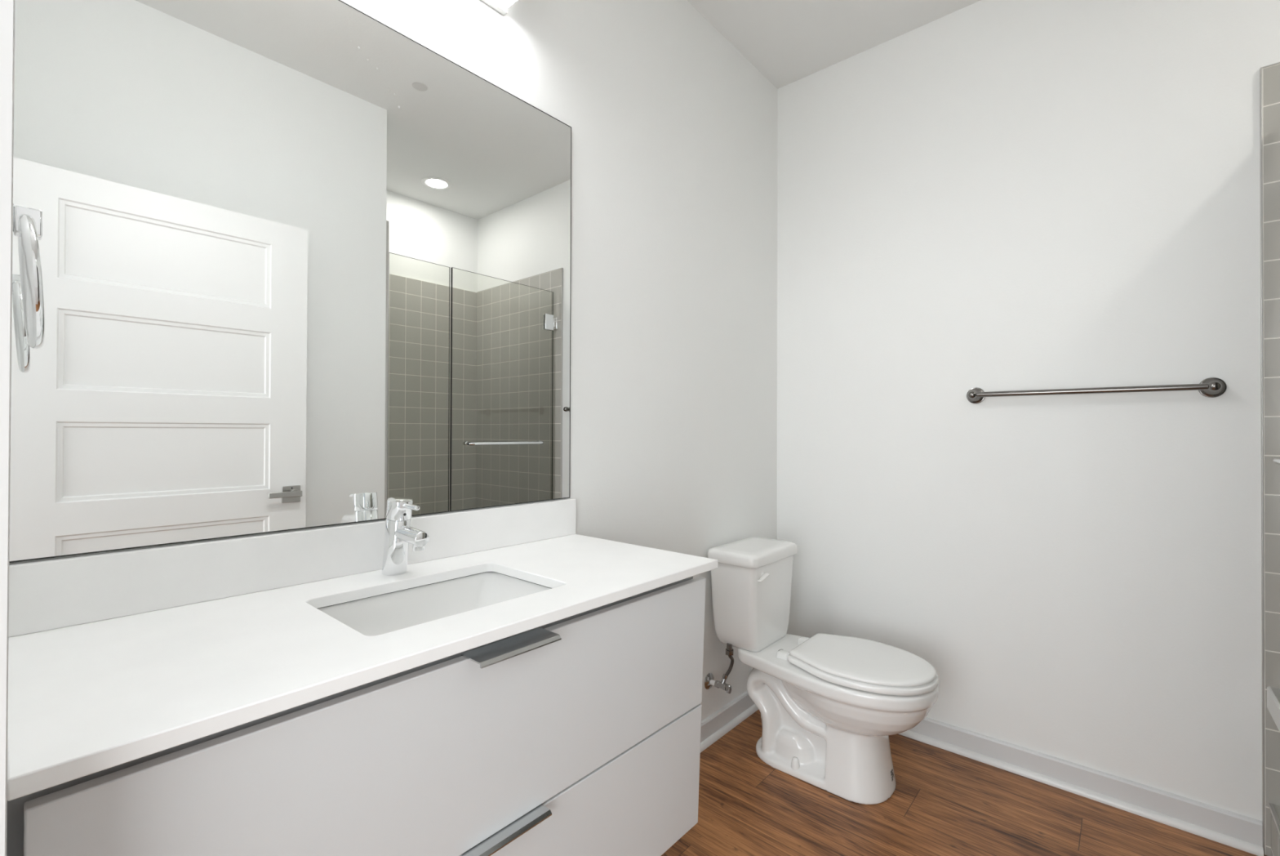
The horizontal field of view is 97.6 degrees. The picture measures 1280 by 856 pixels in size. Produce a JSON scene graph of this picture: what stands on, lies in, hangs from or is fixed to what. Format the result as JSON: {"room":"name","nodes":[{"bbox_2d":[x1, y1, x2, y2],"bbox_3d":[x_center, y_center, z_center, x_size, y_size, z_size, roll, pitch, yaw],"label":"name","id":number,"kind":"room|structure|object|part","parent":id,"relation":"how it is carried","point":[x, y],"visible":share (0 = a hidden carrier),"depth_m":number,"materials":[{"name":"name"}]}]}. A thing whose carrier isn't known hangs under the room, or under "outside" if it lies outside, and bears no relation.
{"room":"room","nodes":[
{"label":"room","id":0,"kind":"room"},
{"bbox_2d":[4,0,15,855],"bbox_3d":[-0.320,-0.198,0.210,1.658,2.740,0.120,0,0,41],"label":"wall","id":1,"kind":"structure","parent":0,"point":[14,1],"depth_m":0.44,"materials":[{"name":"white paint"}]},
{"bbox_2d":[0,0,13,855],"bbox_3d":[-0.209,0.147,0.110,0.854,2.050,0.118,0,0,41],"label":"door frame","id":2,"kind":"structure","parent":1,"relation":"attached to","point":[6,6],"depth_m":0.43,"materials":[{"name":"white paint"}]},
{"bbox_2d":[13,203,44,348],"bbox_3d":[-0.727,-0.178,0.663,0.168,0.166,0.029,0,0,41],"label":"towel ring","id":3,"kind":"object","parent":1,"relation":"attached to","point":[27,221],"visible":0.98,"depth_m":0.63,"materials":[{"name":"silver metal"}]},
{"bbox_2d":[9,0,777,720],"bbox_3d":[-0.194,-0.189,1.707,0.120,2.740,2.555,0,0,41],"label":"wall","id":4,"kind":"structure","parent":0,"point":[673,274],"depth_m":1.92,"materials":[{"name":"white paint"}]},
{"bbox_2d":[9,0,571,562],"bbox_3d":[-0.551,-0.335,1.201,0.006,1.061,1.067,0,0,41],"label":"wall mirror","id":5,"kind":"object","parent":4,"relation":"attached to","point":[304,264],"visible":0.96,"depth_m":1.04,"materials":[{"name":"silver mirror"}]},
{"bbox_2d":[8,497,576,636],"bbox_3d":[-0.544,0.248,1.197,0.020,0.100,1.078,0,0,41],"label":"backsplash","id":6,"kind":"structure","parent":4,"relation":"attached to","point":[58,593],"depth_m":0.98,"materials":[{"name":"white stone"}]},
{"bbox_2d":[6,576,706,855],"bbox_3d":[-0.364,0.616,1.030,0.508,0.594,1.068,0,0,41],"label":"vanity cabinet","id":7,"kind":"object","parent":4,"relation":"attached to","point":[579,734],"visible":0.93,"depth_m":0.82,"materials":[{"name":"grey wood"}]},
{"bbox_2d":[7,497,717,800],"bbox_3d":[-0.363,0.258,1.040,0.499,0.119,1.078,0,0,41],"label":"countertop","id":8,"kind":"structure","parent":7,"relation":"on","point":[115,658],"depth_m":0.83,"materials":[{"name":"white stone"}]},
{"bbox_2d":[381,496,429,575],"bbox_3d":[-0.472,0.220,1.126,0.140,0.156,0.048,0,0,41],"label":"faucet","id":9,"kind":"object","parent":8,"relation":"on","point":[399,533],"visible":1,"depth_m":1.13,"materials":[{"name":"silver metal"}]},
{"bbox_3d":[-0.491,0.165,1.142,0.053,0.046,0.048,0,0,41],"label":"handle","id":10,"kind":"part","parent":9,"relation":"part of","materials":[{"name":"silver metal"}]},
{"bbox_3d":[-0.454,0.156,1.110,0.055,0.011,0.010,0,0,41],"label":"lever","id":11,"kind":"part","parent":9,"relation":"part of","materials":[{"name":"silver metal"}]},
{"bbox_3d":[-0.454,0.213,1.110,0.093,0.034,0.030,0,0,41],"label":"spout","id":12,"kind":"part","parent":9,"relation":"part of","materials":[{"name":"silver metal"}]},
{"bbox_2d":[317,571,551,635],"bbox_3d":[-0.358,0.387,1.021,0.326,0.140,0.440,0,0,41],"label":"sink","id":13,"kind":"object","parent":8,"relation":"in","point":[380,614],"visible":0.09,"depth_m":1.14,"materials":[{"name":"white ceramic"}]},
{"bbox_3d":[-0.211,0.637,0.885,0.043,0.007,0.150,0,0,41],"label":"handle","id":14,"kind":"part","parent":7,"relation":"part of","materials":[{"name":"grey metal"}]},
{"bbox_3d":[-0.198,0.342,0.876,0.054,0.007,0.150,0,0,41],"label":"handle","id":15,"kind":"part","parent":7,"relation":"part of","materials":[{"name":"grey metal"}]},
{"bbox_3d":[-0.215,0.774,0.906,0.029,0.276,1.057,0,0,41],"label":"drawer","id":16,"kind":"part","parent":7,"relation":"part of","materials":[{"name":"white paint"}]},
{"bbox_2d":[480,0,518,15],"bbox_3d":[-0.511,-1.114,1.173,0.106,0.108,0.616,0,0,41],"label":"vanity light","id":17,"kind":"object","parent":4,"relation":"attached to","point":[500,6],"visible":1,"depth_m":1.41,"materials":[{"name":"white glass"}]},
{"bbox_2d":[497,0,516,7],"bbox_3d":[-0.505,-1.116,1.167,0.088,0.090,0.612,0,0,41],"label":"diffuser","id":18,"kind":"object","parent":17,"relation":"attached to","point":[500,3],"depth_m":1.41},
{"bbox_2d":[704,642,733,693],"bbox_3d":[0.305,0.895,2.099,0.112,0.198,0.063,0,0,41],"label":"supply valve","id":19,"kind":"object","parent":4,"relation":"attached to","point":[708,680],"visible":1,"depth_m":2.10,"materials":[{"name":"silver metal"}]},
{"bbox_3d":[0.328,0.967,2.076,0.017,0.033,0.017,0,0,41],"label":"valve handle","id":20,"kind":"part","parent":19,"relation":"part of","materials":[{"name":"silver metal"}]},
{"bbox_2d":[700,690,758,751],"bbox_3d":[-0.139,1.138,1.665,0.013,0.086,2.328,0,0,41],"label":"baseboard","id":21,"kind":"structure","parent":4,"relation":"attached to","point":[717,720],"depth_m":2.20,"materials":[{"name":"white paint"}]},
{"bbox_2d":[687,0,980,88],"bbox_3d":[0.779,-1.610,0.871,2.649,0.100,2.555,0,0,41],"label":"ceiling","id":22,"kind":"structure","parent":0,"point":[788,42],"depth_m":2.16,"materials":[{"name":"white paint"}]},
{"bbox_2d":[661,709,1266,855],"bbox_3d":[-0.012,1.211,-0.110,2.738,0.080,5.035,0,0,41],"label":"floor","id":23,"kind":"structure","parent":0,"point":[943,802],"depth_m":1.70,"materials":[{"name":"brown wood"}]},
{"bbox_2d":[707,536,938,804],"bbox_3d":[0.637,0.817,1.974,0.745,0.737,0.388,0,0,41],"label":"toilet","id":24,"kind":"object","parent":23,"relation":"on","point":[829,705],"visible":1,"depth_m":1.90,"materials":[{"name":"white ceramic"}]},
{"bbox_3d":[0.434,0.651,2.153,0.196,0.320,0.330,0,0,41],"label":"tank","id":25,"kind":"part","parent":24,"relation":"part of","materials":[{"name":"white ceramic"}]},
{"bbox_3d":[0.437,0.472,2.152,0.212,0.047,0.353,0,0,41],"label":"tank lid","id":26,"kind":"part","parent":24,"relation":"part of","materials":[{"name":"white ceramic"}]},
{"bbox_3d":[0.435,0.530,1.990,0.029,0.028,0.074,0,0,41],"label":"flush lever","id":27,"kind":"part","parent":24,"relation":"part of","materials":[{"name":"white plastic"}]},
{"bbox_3d":[0.673,0.997,1.941,0.644,0.377,0.388,0,0,41],"label":"bowl","id":28,"kind":"part","parent":24,"relation":"part of","materials":[{"name":"white ceramic"}]},
{"bbox_3d":[0.751,0.771,1.875,0.430,0.015,0.357,0,0,41],"label":"seat lid","id":29,"kind":"part","parent":24,"relation":"part of","materials":[{"name":"white plastic"}]},
{"bbox_3d":[0.751,0.793,1.875,0.443,0.019,0.370,0,0,41],"label":"seat","id":30,"kind":"part","parent":24,"relation":"part of","materials":[{"name":"white plastic"}]},
{"bbox_2d":[1271,804,1279,855],"bbox_3d":[1.426,1.110,1.120,0.082,0.146,1.070,0,0,41],"label":"curb","id":31,"kind":"object","parent":23,"relation":"on","point":[1275,836],"visible":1,"depth_m":1.51,"materials":[{"name":"tile"}]},
{"bbox_2d":[1268,802,1279,834],"bbox_3d":[1.394,1.039,1.147,0.008,0.010,1.069,0,0,41],"label":"strip","id":32,"kind":"object","parent":31,"relation":"attached to","point":[1273,812],"visible":1,"depth_m":1.50,"materials":[{"name":"silver metal"}]},
{"bbox_2d":[777,0,1279,820],"bbox_3d":[1.625,-0.182,1.762,2.549,2.740,0.120,0,0,41],"label":"wall","id":33,"kind":"structure","parent":0,"point":[988,195],"depth_m":1.90,"materials":[{"name":"white paint"}]},
{"bbox_2d":[908,716,1262,846],"bbox_3d":[1.182,1.145,2.048,1.474,0.086,0.013,0,0,41],"label":"baseboard","id":34,"kind":"structure","parent":33,"relation":"attached to","point":[1227,822],"depth_m":1.78,"materials":[{"name":"white paint"}]},
{"bbox_2d":[966,377,1226,403],"bbox_3d":[1.424,-0.118,1.810,0.661,0.059,0.072,0,0,41],"label":"towel bar","id":35,"kind":"object","parent":33,"relation":"attached to","point":[1211,387],"visible":1,"depth_m":1.73,"materials":[{"name":"silver metal"}]},
{"bbox_3d":[1.197,-0.118,2.007,0.059,0.059,0.072,0,0,41],"label":"post","id":36,"kind":"part","parent":35,"relation":"part of","materials":[{"name":"silver metal"}]},
{"bbox_3d":[1.651,-0.118,1.612,0.059,0.059,0.072,0,0,41],"label":"post","id":37,"kind":"part","parent":35,"relation":"part of","materials":[{"name":"silver metal"}]},
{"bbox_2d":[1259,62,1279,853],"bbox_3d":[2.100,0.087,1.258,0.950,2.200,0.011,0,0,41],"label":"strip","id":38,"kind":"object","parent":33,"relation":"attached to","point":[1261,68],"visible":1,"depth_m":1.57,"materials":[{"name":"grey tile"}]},
{"bbox_2d":[1262,63,1279,855],"bbox_3d":[2.106,0.089,1.254,0.957,2.196,0.010,0,0,41],"label":"tiled wall","id":39,"kind":"structure","parent":33,"relation":"attached to","point":[1270,74],"depth_m":1.55,"materials":[{"name":"grey tile"}]},
{"bbox_2d":[1273,457,1279,464],"bbox_3d":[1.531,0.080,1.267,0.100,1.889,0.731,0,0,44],"label":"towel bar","id":40,"kind":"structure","parent":39,"relation":"attached to","point":[1277,460],"depth_m":1.42,"materials":[{"name":"silver metal"}]},
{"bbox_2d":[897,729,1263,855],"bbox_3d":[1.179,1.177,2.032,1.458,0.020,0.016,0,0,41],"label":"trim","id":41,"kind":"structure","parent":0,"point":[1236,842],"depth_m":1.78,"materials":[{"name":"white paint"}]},
{"bbox_2d":[1266,685,1279,731],"bbox_3d":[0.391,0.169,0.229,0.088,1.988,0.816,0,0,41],"label":"shower bench","id":42,"kind":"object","parent":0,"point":[1273,692],"depth_m":0.52,"materials":[{"name":"white paint"}]}
]}

